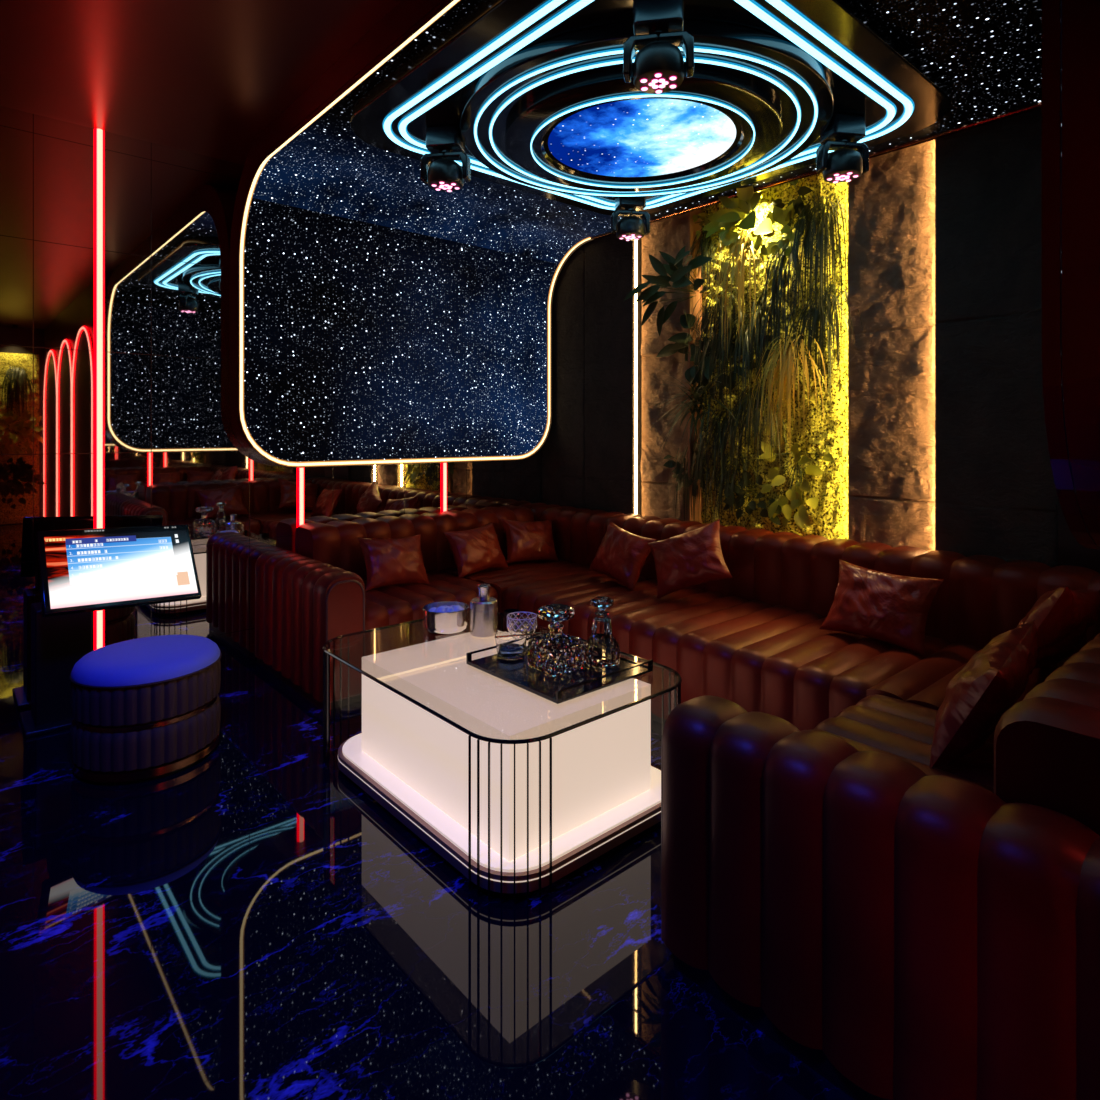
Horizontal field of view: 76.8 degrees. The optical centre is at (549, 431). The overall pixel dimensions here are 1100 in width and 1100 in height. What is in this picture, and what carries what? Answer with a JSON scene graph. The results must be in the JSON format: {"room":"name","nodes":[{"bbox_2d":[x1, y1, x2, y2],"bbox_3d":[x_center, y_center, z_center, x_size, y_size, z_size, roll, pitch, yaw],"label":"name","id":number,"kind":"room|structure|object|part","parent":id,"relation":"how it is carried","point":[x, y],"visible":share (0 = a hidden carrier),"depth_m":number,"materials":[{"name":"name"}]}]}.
{"room":"entertainment venue","nodes":[
{"label":"entertainment venue","id":0,"kind":"room"},
{"bbox_2d":[0,0,401,164],"bbox_3d":[0.647,-1.547,0.396,6.155,0.120,8.560,0,0,-41],"label":"ceiling","id":1,"kind":"structure","parent":0,"point":[203,77],"depth_m":2.78,"materials":[{"name":"paint"}]},
{"bbox_2d":[229,0,1099,549],"bbox_3d":[0.363,-0.642,3.087,2.233,1.689,3.898,0,0,-41],"label":"ceiling panel","id":2,"kind":"object","parent":1,"relation":"attached to","point":[540,100],"depth_m":2.96,"materials":[{"name":"black"}]},
{"bbox_3d":[-0.503,-1.141,3.008,0.106,0.119,0.056,0,0,10],"label":"yoke arm","id":3,"kind":"part","parent":2,"relation":"part of","materials":[{"name":"black metal"}]},
{"bbox_3d":[-0.451,-1.177,2.999,0.212,0.242,0.154,0,0,10],"label":"moving head light","id":4,"kind":"part","parent":2,"relation":"part of","materials":[{"name":"black plastic"}]},
{"bbox_3d":[-0.399,-1.141,2.990,0.106,0.119,0.056,0,0,10],"label":"yoke arm","id":5,"kind":"part","parent":2,"relation":"part of","materials":[{"name":"black metal"}]},
{"bbox_3d":[0.386,-1.141,3.771,0.106,0.119,0.056,0,0,-10],"label":"yoke arm","id":6,"kind":"part","parent":2,"relation":"part of","materials":[{"name":"black metal"}]},
{"bbox_3d":[0.438,-1.177,3.780,0.212,0.242,0.154,0,0,-10],"label":"moving head light","id":7,"kind":"part","parent":2,"relation":"part of","materials":[{"name":"black plastic"}]},
{"bbox_3d":[0.490,-1.141,3.789,0.106,0.119,0.056,0,0,-10],"label":"yoke arm","id":8,"kind":"part","parent":2,"relation":"part of","materials":[{"name":"black metal"}]},
{"bbox_3d":[0.278,-1.141,2.119,0.106,0.119,0.056,0,0,10],"label":"yoke arm","id":9,"kind":"part","parent":2,"relation":"part of","materials":[{"name":"black metal"}]},
{"bbox_3d":[0.330,-1.177,2.110,0.212,0.242,0.154,0,0,10],"label":"moving head light","id":10,"kind":"part","parent":2,"relation":"part of","materials":[{"name":"black plastic"}]},
{"bbox_3d":[0.363,-0.642,3.087,2.233,1.689,3.898,0,0,-41],"label":"starry canopy","id":11,"kind":"part","parent":2,"relation":"part of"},
{"bbox_3d":[0.382,-1.141,2.101,0.106,0.119,0.056,0,0,10],"label":"yoke arm","id":12,"kind":"part","parent":2,"relation":"part of","materials":[{"name":"black metal"}]},
{"bbox_3d":[1.187,-1.350,3.812,0.012,0.014,2.730,0,0,-41],"label":"copper trim","id":13,"kind":"part","parent":2,"relation":"part of","materials":[{"name":"brown metal"}]},
{"bbox_3d":[1.167,-1.141,2.882,0.106,0.119,0.056,0,0,-10],"label":"yoke arm","id":14,"kind":"part","parent":2,"relation":"part of","materials":[{"name":"black metal"}]},
{"bbox_3d":[1.219,-1.177,2.891,0.212,0.242,0.154,0,0,-10],"label":"moving head light","id":15,"kind":"part","parent":2,"relation":"part of","materials":[{"name":"black plastic"}]},
{"bbox_3d":[1.271,-1.141,2.900,0.106,0.119,0.056,0,0,-10],"label":"yoke arm","id":16,"kind":"part","parent":2,"relation":"part of","materials":[{"name":"black metal"}]},
{"bbox_2d":[0,106,541,716],"bbox_3d":[-2.138,-0.094,3.566,6.155,2.787,0.120,0,0,-41],"label":"wall","id":17,"kind":"structure","parent":0,"point":[174,455],"depth_m":3.53,"materials":[{"name":"mirror"}]},
{"bbox_2d":[94,129,104,649],"bbox_3d":[-2.209,-0.094,3.405,0.044,2.780,0.021,0,0,-41],"label":"tube","id":18,"kind":"object","parent":17,"relation":"attached to","point":[99,134],"visible":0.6,"depth_m":3.40,"materials":[{"name":"red plastic"}]},
{"bbox_2d":[297,468,303,526],"bbox_3d":[-1.456,-0.094,4.067,0.044,2.780,0.021,0,0,-41],"label":"tube","id":19,"kind":"object","parent":17,"relation":"attached to","point":[300,471],"visible":0.02,"depth_m":4.06,"materials":[{"name":"red plastic"}]},
{"bbox_2d":[441,463,446,512],"bbox_3d":[-0.715,-0.094,4.718,0.044,2.780,0.021,0,0,-41],"label":"tube","id":20,"kind":"object","parent":17,"relation":"attached to","point":[443,465],"visible":0.02,"depth_m":4.71,"materials":[{"name":"red"}]},
{"bbox_2d":[0,663,853,1099],"bbox_3d":[0.647,1.360,0.396,6.155,0.120,8.560,0,0,-41],"label":"floor","id":21,"kind":"structure","parent":0,"point":[245,920],"depth_m":1.74,"materials":[{"name":"black tile"}]},
{"bbox_2d":[19,525,201,737],"bbox_3d":[-2.021,0.863,3.204,0.655,0.873,0.494,0,0,-43],"label":"screen","id":22,"kind":"object","parent":21,"relation":"on","point":[82,572],"visible":1,"depth_m":3.08,"materials":[{"name":"black plastic"}]},
{"bbox_3d":[-2.216,1.290,3.151,0.290,0.020,0.300,0,0,-41],"label":"foot plate","id":23,"kind":"part","parent":22,"relation":"part of","materials":[{"name":"black metal"}]},
{"bbox_2d":[176,571,189,584],"bbox_3d":[-1.728,0.689,3.267,0.052,0.067,0.001,4,-38,-47],"label":"picture","id":24,"kind":"object","parent":22,"relation":"attached to","point":[182,577],"depth_m":3.27},
{"bbox_2d":[70,635,221,782],"bbox_3d":[-1.618,1.085,2.801,0.528,0.430,0.528,0,0,-14],"label":"round stool","id":25,"kind":"object","parent":21,"relation":"on","point":[145,708],"visible":1,"depth_m":2.60,"materials":[{"name":"blue fabric"}]},
{"bbox_2d":[71,635,219,686],"bbox_3d":[-1.618,0.906,2.801,0.520,0.071,0.520,0,0,-41],"label":"cushion","id":26,"kind":"object","parent":25,"relation":"on","point":[163,660],"depth_m":2.67,"materials":[{"name":"blue fabric"}]},
{"bbox_2d":[322,610,681,901],"bbox_3d":[-0.226,1.074,2.609,0.861,0.451,1.299,0,0,-41],"label":"coffee table","id":27,"kind":"object","parent":21,"relation":"on","point":[518,789],"visible":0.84,"depth_m":2.21,"materials":[{"name":"white"}]},
{"bbox_2d":[422,601,468,633],"bbox_3d":[-0.448,0.800,2.991,0.200,0.095,0.200,0,0,-41],"label":"ice bucket","id":28,"kind":"object","parent":27,"relation":"on","point":[458,621],"visible":0.98,"depth_m":2.91,"materials":[{"name":"silver metal"}]},
{"bbox_2d":[434,606,446,611],"bbox_3d":[-0.464,0.778,2.981,0.064,0.067,0.054,0,0,-39],"label":"lump","id":29,"kind":"object","parent":28,"relation":"in","point":[440,608],"visible":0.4,"depth_m":2.96,"materials":[{"name":"blue"}]},
{"bbox_2d":[452,605,463,611],"bbox_3d":[-0.402,0.779,2.997,0.066,0.063,0.053,0,0,-44],"label":"lump","id":30,"kind":"object","parent":28,"relation":"in","point":[456,607],"visible":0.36,"depth_m":2.98,"materials":[{"name":"blue"}]},
{"bbox_2d":[470,583,497,637],"bbox_3d":[-0.277,0.745,2.917,0.115,0.206,0.115,0,0,-41],"label":"cocktail shaker","id":31,"kind":"object","parent":27,"relation":"on","point":[483,608],"visible":0.99,"depth_m":2.87,"materials":[{"name":"silver metal"}]},
{"bbox_2d":[338,759,660,882],"bbox_3d":[-0.191,1.246,2.569,0.837,0.004,1.168,0,0,-41],"label":"light","id":32,"kind":"object","parent":27,"relation":"on","point":[624,829],"depth_m":2.11,"materials":[{"name":"white plastic"}]},
{"bbox_2d":[503,609,518,621],"bbox_3d":[-0.173,0.825,3.114,0.072,0.045,0.072,0,0,-41],"label":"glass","id":33,"kind":"object","parent":27,"relation":"on","point":[507,611],"visible":0.35,"depth_m":3.13,"materials":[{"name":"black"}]},
{"bbox_2d":[507,612,536,641],"bbox_3d":[-0.115,0.798,2.830,0.124,0.100,0.124,0,0,-41],"label":"cup","id":34,"kind":"object","parent":27,"relation":"on","point":[525,622],"visible":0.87,"depth_m":2.79,"materials":[{"name":"white"}]},
{"bbox_2d":[466,632,652,703],"bbox_3d":[0.030,0.828,2.501,0.455,0.040,0.499,0,0,-41],"label":"serving tray","id":35,"kind":"object","parent":27,"relation":"on","point":[568,686],"visible":0.73,"depth_m":2.38,"materials":[{"name":"black"}]},
{"bbox_3d":[-0.132,0.824,2.685,0.455,0.032,0.008,0,0,-41],"label":"handle rail","id":36,"kind":"part","parent":35,"relation":"part of","materials":[{"name":"black metal"}]},
{"bbox_2d":[495,631,526,660],"bbox_3d":[-0.146,0.800,2.591,0.120,0.080,0.120,0,0,-41],"label":"tumbler","id":37,"kind":"object","parent":35,"relation":"on","point":[508,648],"visible":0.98,"depth_m":2.55,"materials":[{"name":"clear glass"}]},
{"bbox_2d":[494,632,540,637],"bbox_3d":[-0.119,0.756,2.584,0.177,0.006,0.006,0,0,-16],"label":"stick","id":38,"kind":"object","parent":37,"relation":"on","point":[540,632],"visible":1,"depth_m":2.58,"materials":[{"name":"orange metal"}]},
{"bbox_2d":[528,604,583,676],"bbox_3d":[0.021,0.731,2.470,0.142,0.217,0.142,0,0,-41],"label":"decanter","id":39,"kind":"object","parent":35,"relation":"on","point":[555,653],"visible":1,"depth_m":2.43,"materials":[{"name":"clear glass"}]},
{"bbox_2d":[584,596,620,667],"bbox_3d":[0.188,0.720,2.513,0.139,0.240,0.139,0,0,-41],"label":"decanter","id":40,"kind":"object","parent":35,"relation":"on","point":[601,649],"visible":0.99,"depth_m":2.48,"materials":[{"name":"clear glass"}]},
{"bbox_3d":[0.192,0.824,2.316,0.455,0.032,0.008,0,0,-41],"label":"handle rail","id":41,"kind":"part","parent":35,"relation":"part of","materials":[{"name":"black metal"}]},
{"bbox_2d":[255,503,1099,1099],"bbox_3d":[0.409,0.914,3.128,2.111,0.772,3.892,0,0,-41],"label":"sofa","id":42,"kind":"object","parent":21,"relation":"on","point":[902,927],"visible":0.86,"depth_m":1.52,"materials":[{"name":"leather"}]},
{"bbox_3d":[-1.271,0.960,3.617,0.230,0.580,0.940,0,0,-41],"label":"arm","id":43,"kind":"part","parent":42,"relation":"part of","materials":[{"name":"leather"}]},
{"bbox_3d":[-0.967,0.976,3.270,0.184,0.547,0.023,0,0,-41],"label":"arm panel","id":44,"kind":"part","parent":42,"relation":"part of","materials":[{"name":"leather"}]},
{"bbox_2d":[357,534,429,590],"bbox_3d":[-0.879,0.731,3.925,0.398,0.291,0.191,0,0,-35],"label":"throw cushion","id":45,"kind":"object","parent":42,"relation":"on","point":[394,561],"visible":1,"depth_m":3.86,"materials":[{"name":"red leather"}]},
{"bbox_3d":[-0.796,0.764,4.463,1.597,0.472,0.295,0,0,-41],"label":"backrest","id":46,"kind":"part","parent":42,"relation":"part of","materials":[{"name":"leather"}]},
{"bbox_3d":[-0.800,1.057,3.877,0.817,0.386,0.641,0,0,-41],"label":"seat","id":47,"kind":"part","parent":42,"relation":"part of","materials":[{"name":"leather"}]},
{"bbox_2d":[444,522,507,577],"bbox_3d":[-0.454,0.729,4.298,0.190,0.295,0.406,0,0,41],"label":"throw cushion","id":48,"kind":"object","parent":42,"relation":"on","point":[477,549],"visible":1,"depth_m":4.22,"materials":[{"name":"red leather"}]},
{"bbox_3d":[-0.189,1.057,4.414,0.810,0.386,0.641,0,0,-41],"label":"seat","id":49,"kind":"part","parent":42,"relation":"part of","materials":[{"name":"leather"}]},
{"bbox_2d":[501,519,557,563],"bbox_3d":[-0.133,0.724,4.617,0.419,0.306,0.186,0,0,-31],"label":"throw cushion","id":50,"kind":"object","parent":42,"relation":"on","point":[525,540],"visible":0.99,"depth_m":4.55,"materials":[{"name":"red leather"}]},
{"bbox_2d":[589,522,655,590],"bbox_3d":[0.409,0.708,3.994,0.195,0.337,0.451,0,0,-31],"label":"throw cushion","id":51,"kind":"object","parent":42,"relation":"on","point":[621,555],"visible":0.97,"depth_m":3.90,"materials":[{"name":"red leather"}]},
{"bbox_2d":[648,519,732,597],"bbox_3d":[0.719,0.663,3.615,0.513,0.427,0.204,0,0,32],"label":"throw cushion","id":52,"kind":"object","parent":42,"relation":"on","point":[694,557],"visible":1,"depth_m":3.56,"materials":[{"name":"red leather"}]},
{"bbox_3d":[0.700,1.057,3.401,0.810,0.386,2.052,0,0,-41],"label":"seat","id":53,"kind":"part","parent":42,"relation":"part of","materials":[{"name":"leather"}]},
{"bbox_3d":[1.097,0.764,3.732,0.282,0.472,3.860,0,0,-41],"label":"backrest","id":54,"kind":"part","parent":42,"relation":"part of","materials":[{"name":"leather"}]},
{"bbox_3d":[0.669,0.960,1.408,0.230,0.580,0.964,0,0,-41],"label":"arm","id":55,"kind":"part","parent":42,"relation":"part of","materials":[{"name":"leather"}]},
{"bbox_2d":[820,559,943,657],"bbox_3d":[1.375,0.722,2.897,0.204,0.309,0.446,0,0,-43],"label":"throw cushion","id":56,"kind":"object","parent":42,"relation":"on","point":[893,609],"visible":1,"depth_m":2.83,"materials":[{"name":"red leather"}]},
{"bbox_3d":[0.976,1.057,1.855,0.817,0.386,0.634,0,0,-41],"label":"seat","id":57,"kind":"part","parent":42,"relation":"part of","materials":[{"name":"leather"}]},
{"bbox_3d":[1.588,1.057,2.391,0.810,0.386,0.634,0,0,-41],"label":"seat","id":58,"kind":"part","parent":42,"relation":"part of","materials":[{"name":"leather"}]},
{"bbox_2d":[929,619,1037,767],"bbox_3d":[1.182,0.706,1.888,0.206,0.342,0.478,0,0,44],"label":"throw cushion","id":59,"kind":"object","parent":42,"relation":"on","point":[996,676],"visible":0.96,"depth_m":1.77,"materials":[{"name":"red leather"}]},
{"bbox_3d":[1.567,0.764,1.773,1.597,0.472,0.328,0,0,-41],"label":"backrest","id":60,"kind":"part","parent":42,"relation":"part of","materials":[{"name":"leather"}]},
{"bbox_2d":[1017,586,1099,668],"bbox_3d":[1.750,0.684,2.412,0.508,0.385,0.201,0,0,-41],"label":"throw cushion","id":61,"kind":"object","parent":42,"relation":"on","point":[1063,616],"visible":0.72,"depth_m":2.29,"materials":[{"name":"red leather"}]},
{"bbox_2d":[688,208,702,522],"bbox_3d":[0.925,-0.092,4.360,0.169,2.783,0.015,0,0,-41],"label":"frame","id":62,"kind":"object","parent":21,"relation":"on","point":[693,227],"visible":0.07,"depth_m":4.32,"materials":[{"name":"orange metal"}]},
{"bbox_2d":[701,173,847,539],"bbox_3d":[1.283,-0.089,4.023,0.057,2.757,0.997,0,0,-41],"label":"panel","id":63,"kind":"object","parent":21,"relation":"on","point":[813,434],"visible":0.21,"depth_m":3.88,"materials":[{"name":"green plant"}]},
{"bbox_2d":[624,246,729,335],"bbox_3d":[0.761,-0.850,4.094,0.390,0.540,0.535,0,0,-41],"label":"leafy plant","id":64,"kind":"object","parent":63,"relation":"attached to","point":[675,269],"visible":0.97,"depth_m":4.12,"materials":[{"name":"green plant"}]},
{"bbox_2d":[628,365,746,454],"bbox_3d":[0.869,-0.116,4.107,0.596,0.588,0.804,0,0,-32],"label":"palm plant","id":65,"kind":"object","parent":63,"relation":"attached to","point":[696,397],"visible":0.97,"depth_m":4.10,"materials":[{"name":"green plant"}]},
{"bbox_2d":[663,441,715,496],"bbox_3d":[0.880,0.228,4.323,0.148,0.356,0.354,0,0,-41],"label":"leafy plant","id":66,"kind":"object","parent":63,"relation":"attached to","point":[669,463],"visible":0.59,"depth_m":4.34,"materials":[{"name":"green plant"}]},
{"bbox_2d":[668,435,718,523],"bbox_3d":[0.881,0.341,4.311,0.226,0.658,0.339,0,0,-41],"label":"grass tuft","id":67,"kind":"object","parent":63,"relation":"attached to","point":[695,479],"visible":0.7,"depth_m":4.29,"materials":[{"name":"green plant"}]},
{"bbox_2d":[676,230,720,299],"bbox_3d":[0.896,-1.000,4.280,0.331,0.530,0.268,0,0,22],"label":"grass tuft","id":68,"kind":"object","parent":63,"relation":"attached to","point":[707,240],"visible":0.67,"depth_m":4.23,"materials":[{"name":"green plant"}]},
{"bbox_2d":[692,205,724,239],"bbox_3d":[0.956,-1.335,4.268,0.128,0.314,0.370,0,0,-41],"label":"leafy plant","id":69,"kind":"object","parent":63,"relation":"attached to","point":[702,215],"visible":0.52,"depth_m":4.29,"materials":[{"name":"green plant"}]},
{"bbox_2d":[684,409,737,499],"bbox_3d":[0.970,0.134,4.171,0.324,0.546,0.262,0,0,20],"label":"grass tuft","id":70,"kind":"object","parent":63,"relation":"attached to","point":[718,448],"visible":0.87,"depth_m":4.13,"materials":[{"name":"green plant"}]},
{"bbox_2d":[681,288,747,408],"bbox_3d":[0.969,-0.497,4.141,0.254,0.732,0.432,0,0,-34],"label":"grass tuft","id":71,"kind":"object","parent":63,"relation":"attached to","point":[717,312],"visible":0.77,"depth_m":4.11,"materials":[{"name":"green plant"}]},
{"bbox_2d":[695,337,746,403],"bbox_3d":[1.027,-0.375,4.148,0.138,0.429,0.396,0,0,-41],"label":"leafy plant","id":72,"kind":"object","parent":63,"relation":"attached to","point":[706,381],"visible":0.38,"depth_m":4.14,"materials":[{"name":"green plant"}]},
{"bbox_2d":[704,451,760,523],"bbox_3d":[1.049,0.373,4.085,0.233,0.526,0.402,0,0,-41],"label":"grass tuft","id":73,"kind":"object","parent":63,"relation":"attached to","point":[726,476],"visible":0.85,"depth_m":4.08,"materials":[{"name":"green plant"}]},
{"bbox_2d":[699,308,772,425],"bbox_3d":[1.068,-0.367,3.997,0.260,0.744,0.498,0,0,-41],"label":"grass tuft","id":74,"kind":"object","parent":63,"relation":"attached to","point":[731,334],"visible":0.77,"depth_m":3.98,"materials":[{"name":"green plant"}]},
{"bbox_2d":[702,186,772,255],"bbox_3d":[1.077,-1.224,3.982,0.224,0.439,0.448,0,0,-41],"label":"leafy plant","id":75,"kind":"object","parent":63,"relation":"attached to","point":[733,218],"visible":0.91,"depth_m":3.96,"materials":[{"name":"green plant"}]},
{"bbox_2d":[704,228,767,356],"bbox_3d":[1.034,-0.780,3.926,0.246,0.786,0.418,0,0,-25],"label":"grass tuft","id":76,"kind":"object","parent":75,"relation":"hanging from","point":[739,251],"visible":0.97,"depth_m":3.89,"materials":[{"name":"green plant"}]},
{"bbox_2d":[712,316,778,376],"bbox_3d":[1.148,-0.501,4.026,0.157,0.362,0.419,0,0,-41],"label":"leafy plant","id":77,"kind":"object","parent":63,"relation":"attached to","point":[733,345],"visible":0.3,"depth_m":4.02,"materials":[{"name":"green plant"}]},
{"bbox_2d":[716,383,786,483],"bbox_3d":[1.129,0.019,3.977,0.255,0.610,0.438,0,0,-41],"label":"grass tuft","id":78,"kind":"object","parent":63,"relation":"attached to","point":[754,420],"visible":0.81,"depth_m":3.93,"materials":[{"name":"green plant"}]},
{"bbox_2d":[723,470,780,526],"bbox_3d":[1.179,0.446,4.015,0.126,0.458,0.408,0,0,-41],"label":"leafy plant","id":79,"kind":"object","parent":63,"relation":"attached to","point":[749,509],"visible":0.81,"depth_m":4.03,"materials":[{"name":"green plant"}]},
{"bbox_2d":[731,288,795,417],"bbox_3d":[1.201,-0.440,3.906,0.241,0.769,0.387,0,0,-41],"label":"grass tuft","id":80,"kind":"object","parent":63,"relation":"attached to","point":[752,333],"visible":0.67,"depth_m":3.88,"materials":[{"name":"green plant"}]},
{"bbox_2d":[745,231,785,286],"bbox_3d":[1.235,-0.985,3.941,0.139,0.344,0.260,0,0,-41],"label":"leafy plant","id":81,"kind":"object","parent":63,"relation":"attached to","point":[763,250],"visible":0.42,"depth_m":3.95,"materials":[{"name":"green plant"}]},
{"bbox_2d":[744,241,814,344],"bbox_3d":[1.259,-0.749,3.815,0.277,0.624,0.436,0,0,-16],"label":"grass tuft","id":82,"kind":"object","parent":63,"relation":"attached to","point":[775,288],"visible":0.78,"depth_m":3.80,"materials":[{"name":"green plant"}]},
{"bbox_2d":[752,203,809,266],"bbox_3d":[1.287,-1.074,3.844,0.130,0.344,0.324,0,0,-41],"label":"leafy plant","id":83,"kind":"object","parent":63,"relation":"attached to","point":[782,217],"visible":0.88,"depth_m":3.83,"materials":[{"name":"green plant"}]},
{"bbox_2d":[747,333,826,467],"bbox_3d":[1.248,-0.143,3.690,0.253,0.797,0.459,0,0,-41],"label":"grass tuft","id":84,"kind":"object","parent":63,"relation":"attached to","point":[784,363],"visible":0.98,"depth_m":3.67,"materials":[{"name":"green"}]},
{"bbox_2d":[741,395,833,528],"bbox_3d":[1.306,0.148,3.845,0.159,0.755,0.562,0,0,-41],"label":"leafy plant","id":85,"kind":"object","parent":63,"relation":"attached to","point":[794,494],"visible":0.93,"depth_m":3.84,"materials":[{"name":"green plant"}]},
{"bbox_2d":[769,180,812,234],"bbox_3d":[1.327,-1.249,3.842,0.132,0.381,0.290,0,0,-41],"label":"leafy plant","id":86,"kind":"object","parent":63,"relation":"attached to","point":[803,190],"visible":0.62,"depth_m":3.78,"materials":[{"name":"green plant"}]},
{"bbox_2d":[773,194,847,353],"bbox_3d":[1.404,-0.826,3.658,0.262,0.917,0.454,0,0,-41],"label":"grass tuft","id":87,"kind":"object","parent":63,"relation":"attached to","point":[815,220],"visible":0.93,"depth_m":3.64,"materials":[{"name":"green plant"}]},
{"bbox_2d":[779,287,853,418],"bbox_3d":[1.388,-0.390,3.682,0.445,0.790,0.261,0,0,31],"label":"grass tuft","id":88,"kind":"object","parent":63,"relation":"attached to","point":[814,325],"visible":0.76,"depth_m":3.65,"materials":[{"name":"green plant"}]},
{"bbox_2d":[796,274,862,372],"bbox_3d":[1.481,-0.551,3.644,0.432,0.580,0.216,0,0,38],"label":"grass tuft","id":89,"kind":"object","parent":63,"relation":"attached to","point":[836,298],"visible":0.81,"depth_m":3.63,"materials":[{"name":"green plant"}]},
{"bbox_3d":[1.456,-0.094,4.048,0.120,2.787,4.140,0,0,-41],"label":"wall","id":90,"kind":"structure","parent":0,"visible":0},
{"bbox_2d":[542,244,584,507],"bbox_3d":[0.180,-0.093,5.214,0.255,2.785,0.460,0,0,-41],"label":"stone panel","id":91,"kind":"object","parent":90,"relation":"attached to","point":[563,451],"visible":0.48,"depth_m":5.08,"materials":[{"name":"black stone"}]},
{"bbox_2d":[585,233,641,515],"bbox_3d":[0.491,-0.093,4.858,0.257,2.785,0.472,0,0,-41],"label":"stone panel","id":92,"kind":"object","parent":90,"relation":"attached to","point":[609,260],"depth_m":4.74,"materials":[{"name":"black stone"}]},
{"bbox_3d":[0.573,-0.094,4.621,0.012,2.747,0.008,0,0,-41],"label":"led strip","id":93,"kind":"part","parent":92,"relation":"part of","materials":[{"name":"white plastic"}]},
{"bbox_2d":[640,212,687,520],"bbox_3d":[0.804,-0.093,4.537,0.211,2.785,0.408,0,0,-41],"label":"stone panel","id":94,"kind":"object","parent":90,"relation":"attached to","point":[669,236],"visible":0.44,"depth_m":4.50,"materials":[{"name":"brown stone"}]},
{"bbox_2d":[656,309,723,384],"bbox_3d":[0.884,-0.515,4.259,0.187,0.467,0.474,0,0,-41],"label":"leafy plant","id":95,"kind":"object","parent":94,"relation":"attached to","point":[680,339],"visible":0.68,"depth_m":4.27,"materials":[{"name":"green plant"}]},
{"bbox_2d":[848,140,934,551],"bbox_3d":[1.736,-0.093,3.477,0.211,2.785,0.421,0,0,-41],"label":"stone panel","id":96,"kind":"object","parent":90,"relation":"attached to","point":[891,206],"visible":0.66,"depth_m":3.41,"materials":[{"name":"brown stone"}]},
{"bbox_2d":[935,108,1057,566],"bbox_3d":[2.025,-0.093,3.108,0.263,2.785,0.476,0,0,-41],"label":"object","id":97,"kind":"structure","parent":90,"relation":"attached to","point":[996,495],"depth_m":3.04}
]}

